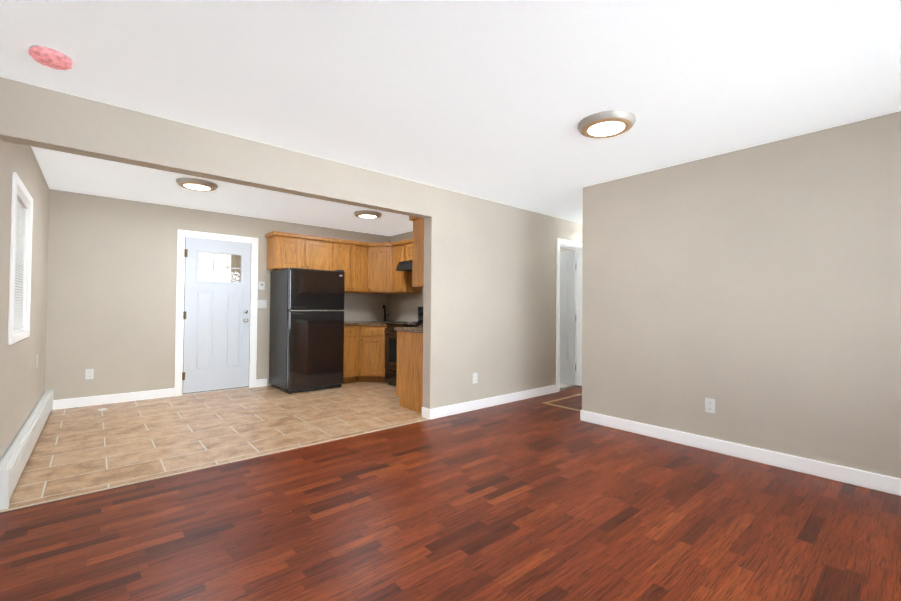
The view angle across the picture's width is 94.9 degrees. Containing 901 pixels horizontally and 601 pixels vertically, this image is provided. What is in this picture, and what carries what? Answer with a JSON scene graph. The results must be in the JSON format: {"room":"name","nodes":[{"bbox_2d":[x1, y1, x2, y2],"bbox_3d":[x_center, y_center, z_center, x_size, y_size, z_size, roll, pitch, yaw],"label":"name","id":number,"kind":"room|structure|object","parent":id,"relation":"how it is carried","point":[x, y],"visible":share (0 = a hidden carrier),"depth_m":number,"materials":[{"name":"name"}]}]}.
{"room":"living room","nodes":[
{"label":"living room","id":0,"kind":"room"},
{"bbox_2d":[0,77,49,458],"bbox_3d":[-1.915,-0.047,1.466,0.140,2.410,8.080,1,-1,-40],"label":"wall","id":1,"kind":"structure","parent":0,"point":[22,383],"depth_m":3.12,"materials":[{"name":"beige paint"}]},
{"bbox_2d":[8,172,32,344],"bbox_3d":[-3.133,-0.268,2.927,0.156,1.105,0.880,1,-1,-40],"label":"window","id":2,"kind":"structure","parent":1,"relation":"in","point":[20,272],"depth_m":3.06,"materials":[{"name":"white"}]},
{"bbox_2d":[0,390,53,509],"bbox_3d":[-3.434,1.071,3.398,0.068,0.220,2.880,1,-1,-40],"label":"baseboard heater","id":3,"kind":"object","parent":1,"relation":"attached to","point":[15,458],"visible":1,"depth_m":2.81,"materials":[{"name":"white metal"}]},
{"bbox_2d":[0,382,426,510],"bbox_3d":[-2.032,1.243,4.687,5.120,0.062,3.032,1,-1,-41],"label":"floor","id":4,"kind":"structure","parent":0,"point":[79,450],"depth_m":3.80,"materials":[{"name":"tile"}]},
{"bbox_2d":[269,268,344,393],"bbox_3d":[-2.061,0.399,5.929,0.780,1.673,0.788,1,-1,-41],"label":"fridge","id":5,"kind":"object","parent":4,"relation":"on","point":[306,345],"visible":1,"depth_m":5.62,"materials":[{"name":"black metal"}]},
{"bbox_2d":[341,325,356,383],"bbox_3d":[-1.668,0.812,6.380,0.378,0.870,0.666,1,-1,-41],"label":"base cabinet","id":6,"kind":"object","parent":4,"relation":"on","point":[350,335],"depth_m":6.17,"materials":[{"name":"brown wood"}]},
{"bbox_2d":[357,325,385,381],"bbox_3d":[-1.153,0.820,6.631,0.976,0.870,0.960,1,-1,-41],"label":"base cabinet","id":7,"kind":"object","parent":4,"relation":"on","point":[364,351],"depth_m":6.24,"materials":[{"name":"brown wood"}]},
{"bbox_2d":[344,321,402,328],"bbox_3d":[-1.249,0.363,6.553,1.241,0.040,0.960,1,-1,-41],"label":"countertop","id":8,"kind":"structure","parent":7,"relation":"on","point":[350,323],"depth_m":6.33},
{"bbox_2d":[384,307,422,384],"bbox_3d":[-0.497,0.670,6.055,0.726,1.160,0.760,1,-1,-41],"label":"range","id":9,"kind":"object","parent":4,"relation":"on","point":[390,355],"visible":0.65,"depth_m":6.00,"materials":[{"name":"black metal"},{"name":"black glass"}]},
{"bbox_2d":[396,333,422,412],"bbox_3d":[-0.289,0.794,4.781,0.402,0.870,0.634,1,-1,-41],"label":"base cabinet","id":10,"kind":"object","parent":4,"relation":"on","point":[409,382],"depth_m":4.66,"materials":[{"name":"brown wood"}]},
{"bbox_2d":[377,325,422,332],"bbox_3d":[-0.105,0.348,5.206,1.272,0.040,1.030,1,-1,-41],"label":"countertop","id":11,"kind":"structure","parent":10,"relation":"on","point":[419,329],"depth_m":4.78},
{"bbox_2d":[45,189,389,399],"bbox_3d":[-1.852,0.047,6.767,8.070,2.410,0.140,1,-1,-41],"label":"wall","id":12,"kind":"structure","parent":0,"point":[111,293],"depth_m":4.92,"materials":[{"name":"beige paint"}]},
{"bbox_2d":[85,369,93,379],"bbox_3d":[-4.109,0.838,4.708,0.072,0.116,0.009,1,-1,-41],"label":"outlet","id":13,"kind":"object","parent":12,"relation":"attached to","point":[89,373],"visible":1,"depth_m":4.71,"materials":[{"name":"white plastic"}]},
{"bbox_2d":[53,388,174,409],"bbox_3d":[-3.951,1.149,4.838,1.210,0.105,0.014,1,-1,-41],"label":"baseboard","id":14,"kind":"structure","parent":12,"relation":"attached to","point":[151,394],"depth_m":4.83,"materials":[{"name":"white wood"}]},
{"bbox_2d":[174,229,257,395],"bbox_3d":[-3.163,0.162,5.620,0.970,2.120,0.158,1,-1,-41],"label":"door frame","id":15,"kind":"structure","parent":12,"relation":"attached to","point":[182,235],"depth_m":5.40,"materials":[{"name":"white painted wood"}]},
{"bbox_2d":[182,237,250,393],"bbox_3d":[-3.120,0.201,5.558,0.799,2.032,0.112,1,-1,-41],"label":"exterior door","id":16,"kind":"structure","parent":12,"relation":"in","point":[216,316],"depth_m":5.55,"materials":[{"name":"white wood"}]},
{"bbox_2d":[258,281,264,289],"bbox_3d":[-2.704,-0.214,5.925,0.085,0.115,0.022,1,-1,-41],"label":"thermostat","id":17,"kind":"object","parent":12,"relation":"attached to","point":[261,285],"visible":1,"depth_m":5.91,"materials":[{"name":"white plastic"}]},
{"bbox_2d":[257,300,266,307],"bbox_3d":[-2.701,0.051,5.930,0.125,0.118,0.016,1,-1,-41],"label":"light switch","id":18,"kind":"object","parent":12,"relation":"attached to","point":[261,303],"visible":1,"depth_m":5.93,"materials":[{"name":"white plastic"}]},
{"bbox_2d":[265,231,328,270],"bbox_3d":[-2.226,-0.692,6.134,0.849,0.520,0.334,1,-1,-41],"label":"upper cabinet","id":19,"kind":"object","parent":12,"relation":"attached to","point":[285,250],"depth_m":5.94,"materials":[{"name":"brown wood"}]},
{"bbox_2d":[329,238,364,292],"bbox_3d":[-1.664,-0.535,6.583,0.740,0.810,0.385,1,-1,-41],"label":"upper cabinet","id":20,"kind":"object","parent":12,"relation":"attached to","point":[348,256],"depth_m":6.48,"materials":[{"name":"brown wood"}]},
{"bbox_2d":[0,77,581,408],"bbox_3d":[0.222,0.027,4.720,7.330,2.410,0.130,1,-1,-41],"label":"wall","id":21,"kind":"structure","parent":0,"point":[489,307],"depth_m":4.33,"materials":[{"name":"beige paint"}]},
{"bbox_2d":[409,216,423,287],"bbox_3d":[-0.150,-0.556,4.717,0.483,0.810,0.334,1,-1,-41],"label":"upper cabinet","id":22,"kind":"object","parent":21,"relation":"attached to","point":[416,244],"depth_m":4.60,"materials":[{"name":"brown wood"}]},
{"bbox_2d":[473,373,477,383],"bbox_3d":[0.280,0.877,4.669,0.072,0.116,0.009,1,-1,-41],"label":"outlet","id":23,"kind":"object","parent":21,"relation":"attached to","point":[474,377],"visible":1,"depth_m":4.66,"materials":[{"name":"white plastic"}]},
{"bbox_2d":[425,385,556,418],"bbox_3d":[0.611,1.187,4.963,2.204,0.105,0.034,1,-1,-41],"label":"baseboard","id":24,"kind":"structure","parent":21,"relation":"attached to","point":[444,411],"depth_m":4.77,"materials":[{"name":"white wood"}]},
{"bbox_2d":[560,250,575,384],"bbox_3d":[1.642,0.256,6.425,0.178,2.020,0.611,1,-1,-41],"label":"interior door","id":25,"kind":"structure","parent":21,"relation":"in","point":[567,317],"depth_m":6.30,"materials":[{"name":"white wood"}]},
{"bbox_2d":[556,238,581,391],"bbox_3d":[1.707,0.207,6.003,0.780,2.120,0.162,1,-1,-41],"label":"door frame","id":26,"kind":"structure","parent":21,"relation":"attached to","point":[563,243],"depth_m":6.17,"materials":[{"name":"white wood"}]},
{"bbox_2d":[389,231,423,321],"bbox_3d":[-0.133,0.053,6.330,0.140,2.410,2.770,1,-1,-41],"label":"wall","id":27,"kind":"structure","parent":0,"point":[403,307],"depth_m":6.96,"materials":[{"name":"beige paint"}]},
{"bbox_2d":[365,242,404,293],"bbox_3d":[-1.122,-0.526,6.851,0.689,0.810,0.689,1,-1,-41],"label":"upper cabinet","id":28,"kind":"object","parent":27,"relation":"attached to","point":[368,268],"depth_m":6.66,"materials":[{"name":"brown wood"}]},
{"bbox_2d":[405,240,408,260],"bbox_3d":[-0.331,-0.763,6.214,0.334,0.345,0.760,1,-1,-41],"label":"upper cabinet","id":29,"kind":"object","parent":27,"relation":"attached to","point":[406,241],"depth_m":6.34,"materials":[{"name":"brown wood"}]},
{"bbox_2d":[393,240,421,293],"bbox_3d":[-0.734,-0.527,6.635,0.385,0.810,0.407,1,-1,-41],"label":"upper cabinet","id":30,"kind":"object","parent":27,"relation":"attached to","point":[400,278],"depth_m":6.50,"materials":[{"name":"brown wood"}]},
{"bbox_2d":[396,260,412,271],"bbox_3d":[-0.397,-0.518,6.155,0.501,0.142,0.756,1,-1,-41],"label":"range hood","id":31,"kind":"object","parent":30,"relation":"attached to","point":[404,266],"visible":0.15,"depth_m":6.16,"materials":[{"name":"black metal"}]},
{"bbox_2d":[0,386,900,600],"bbox_3d":[1.726,1.237,2.596,8.070,0.060,5.048,1,-1,-41],"label":"floor","id":32,"kind":"structure","parent":0,"point":[534,499],"depth_m":2.17,"materials":[{"name":"laminate"}]},
{"bbox_2d":[0,419,429,512],"bbox_3d":[-1.366,1.192,3.253,3.050,0.004,0.018,1,-1,-41],"label":"threshold strip","id":33,"kind":"object","parent":32,"relation":"on","point":[193,470],"depth_m":2.84,"materials":[{"name":"beige wood"}]},
{"bbox_2d":[543,394,581,410],"bbox_3d":[1.624,1.247,5.054,0.830,0.004,0.620,1,-1,-41],"label":"trim","id":34,"kind":"structure","parent":32,"relation":"on","point":[548,402],"depth_m":5.03,"materials":[{"name":"brown wood"}]},
{"bbox_2d":[0,0,900,235],"bbox_3d":[0.754,-1.240,3.787,8.070,0.100,8.080,1,-1,-41],"label":"ceiling","id":35,"kind":"structure","parent":0,"point":[498,101],"depth_m":2.30,"materials":[{"name":"white paint"}]},
{"bbox_2d":[28,45,72,69],"bbox_3d":[-2.011,-1.215,2.082,0.162,0.054,0.164,1,-1,-41],"label":"smoke detector","id":36,"kind":"object","parent":35,"relation":"attached to","point":[50,57],"visible":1,"depth_m":2.05,"materials":[{"name":"pink plastic"}]},
{"bbox_2d":[176,177,217,191],"bbox_3d":[-2.605,-1.182,4.253,0.372,0.050,0.372,1,-1,-41],"label":"ceiling light","id":37,"kind":"object","parent":35,"relation":"attached to","point":[197,184],"visible":1,"depth_m":4.17,"materials":[{"name":"white glass"}]},
{"bbox_2d":[354,210,381,218],"bbox_3d":[-1.112,-1.147,5.569,0.372,0.050,0.372,1,-1,-41],"label":"kitchen ceiling light","id":38,"kind":"object","parent":35,"relation":"attached to","point":[366,214],"visible":1,"depth_m":5.48,"materials":[{"name":"white glass"}]},
{"bbox_2d":[577,110,635,138],"bbox_3d":[1.055,-1.179,2.803,0.372,0.050,0.372,1,-1,-41],"label":"ceiling light","id":39,"kind":"object","parent":35,"relation":"attached to","point":[605,124],"visible":1,"depth_m":2.73,"materials":[{"name":"white glass"}]},
{"bbox_2d":[560,247,575,251],"bbox_3d":[2.473,0.100,7.826,0.140,2.410,4.195,1,-1,-41],"label":"wall","id":40,"kind":"structure","parent":0,"point":[563,249],"depth_m":8.04,"materials":[{"name":"beige paint"}]},
{"bbox_2d":[560,383,580,390],"bbox_3d":[0.928,1.312,7.326,2.810,0.063,2.910,1,-1,-41],"label":"floor","id":41,"kind":"structure","parent":0,"point":[564,386],"depth_m":6.16,"materials":[{"name":"beige tile"}]},
{"bbox_2d":[582,111,900,478],"bbox_3d":[2.687,0.014,2.856,0.140,2.410,3.885,1,-1,-41],"label":"wall","id":42,"kind":"structure","parent":0,"point":[754,292],"depth_m":3.12,"materials":[{"name":"beige paint"}]},
{"bbox_2d":[705,398,714,413],"bbox_3d":[2.118,0.859,3.376,0.009,0.116,0.072,1,-1,-41],"label":"outlet","id":43,"kind":"object","parent":42,"relation":"attached to","point":[709,405],"visible":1,"depth_m":3.38,"materials":[{"name":"white plastic"}]},
{"bbox_2d":[580,410,900,495],"bbox_3d":[2.607,1.165,2.803,0.018,0.105,3.869,1,-1,-41],"label":"baseboard","id":44,"kind":"structure","parent":42,"relation":"attached to","point":[876,481],"depth_m":3.11,"materials":[{"name":"white wood"}]},
{"label":"outside","id":45,"kind":"structure","parent":0,"visible":0},
{"bbox_3d":[-5.344,1.537,6.019,28.000,0.050,28.000,1,-1,-41],"label":"ground","id":46,"kind":"structure","parent":45,"visible":0},
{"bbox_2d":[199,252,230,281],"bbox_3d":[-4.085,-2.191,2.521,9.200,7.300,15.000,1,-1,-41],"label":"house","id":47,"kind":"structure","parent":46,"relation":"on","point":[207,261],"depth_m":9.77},
{"bbox_2d":[230,255,240,281],"bbox_3d":[-4.073,-1.828,9.080,1.456,6.809,0.574,1,-1,-41],"label":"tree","id":48,"kind":"object","parent":46,"relation":"on","point":[235,275],"depth_m":8.46,"materials":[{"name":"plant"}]}
]}

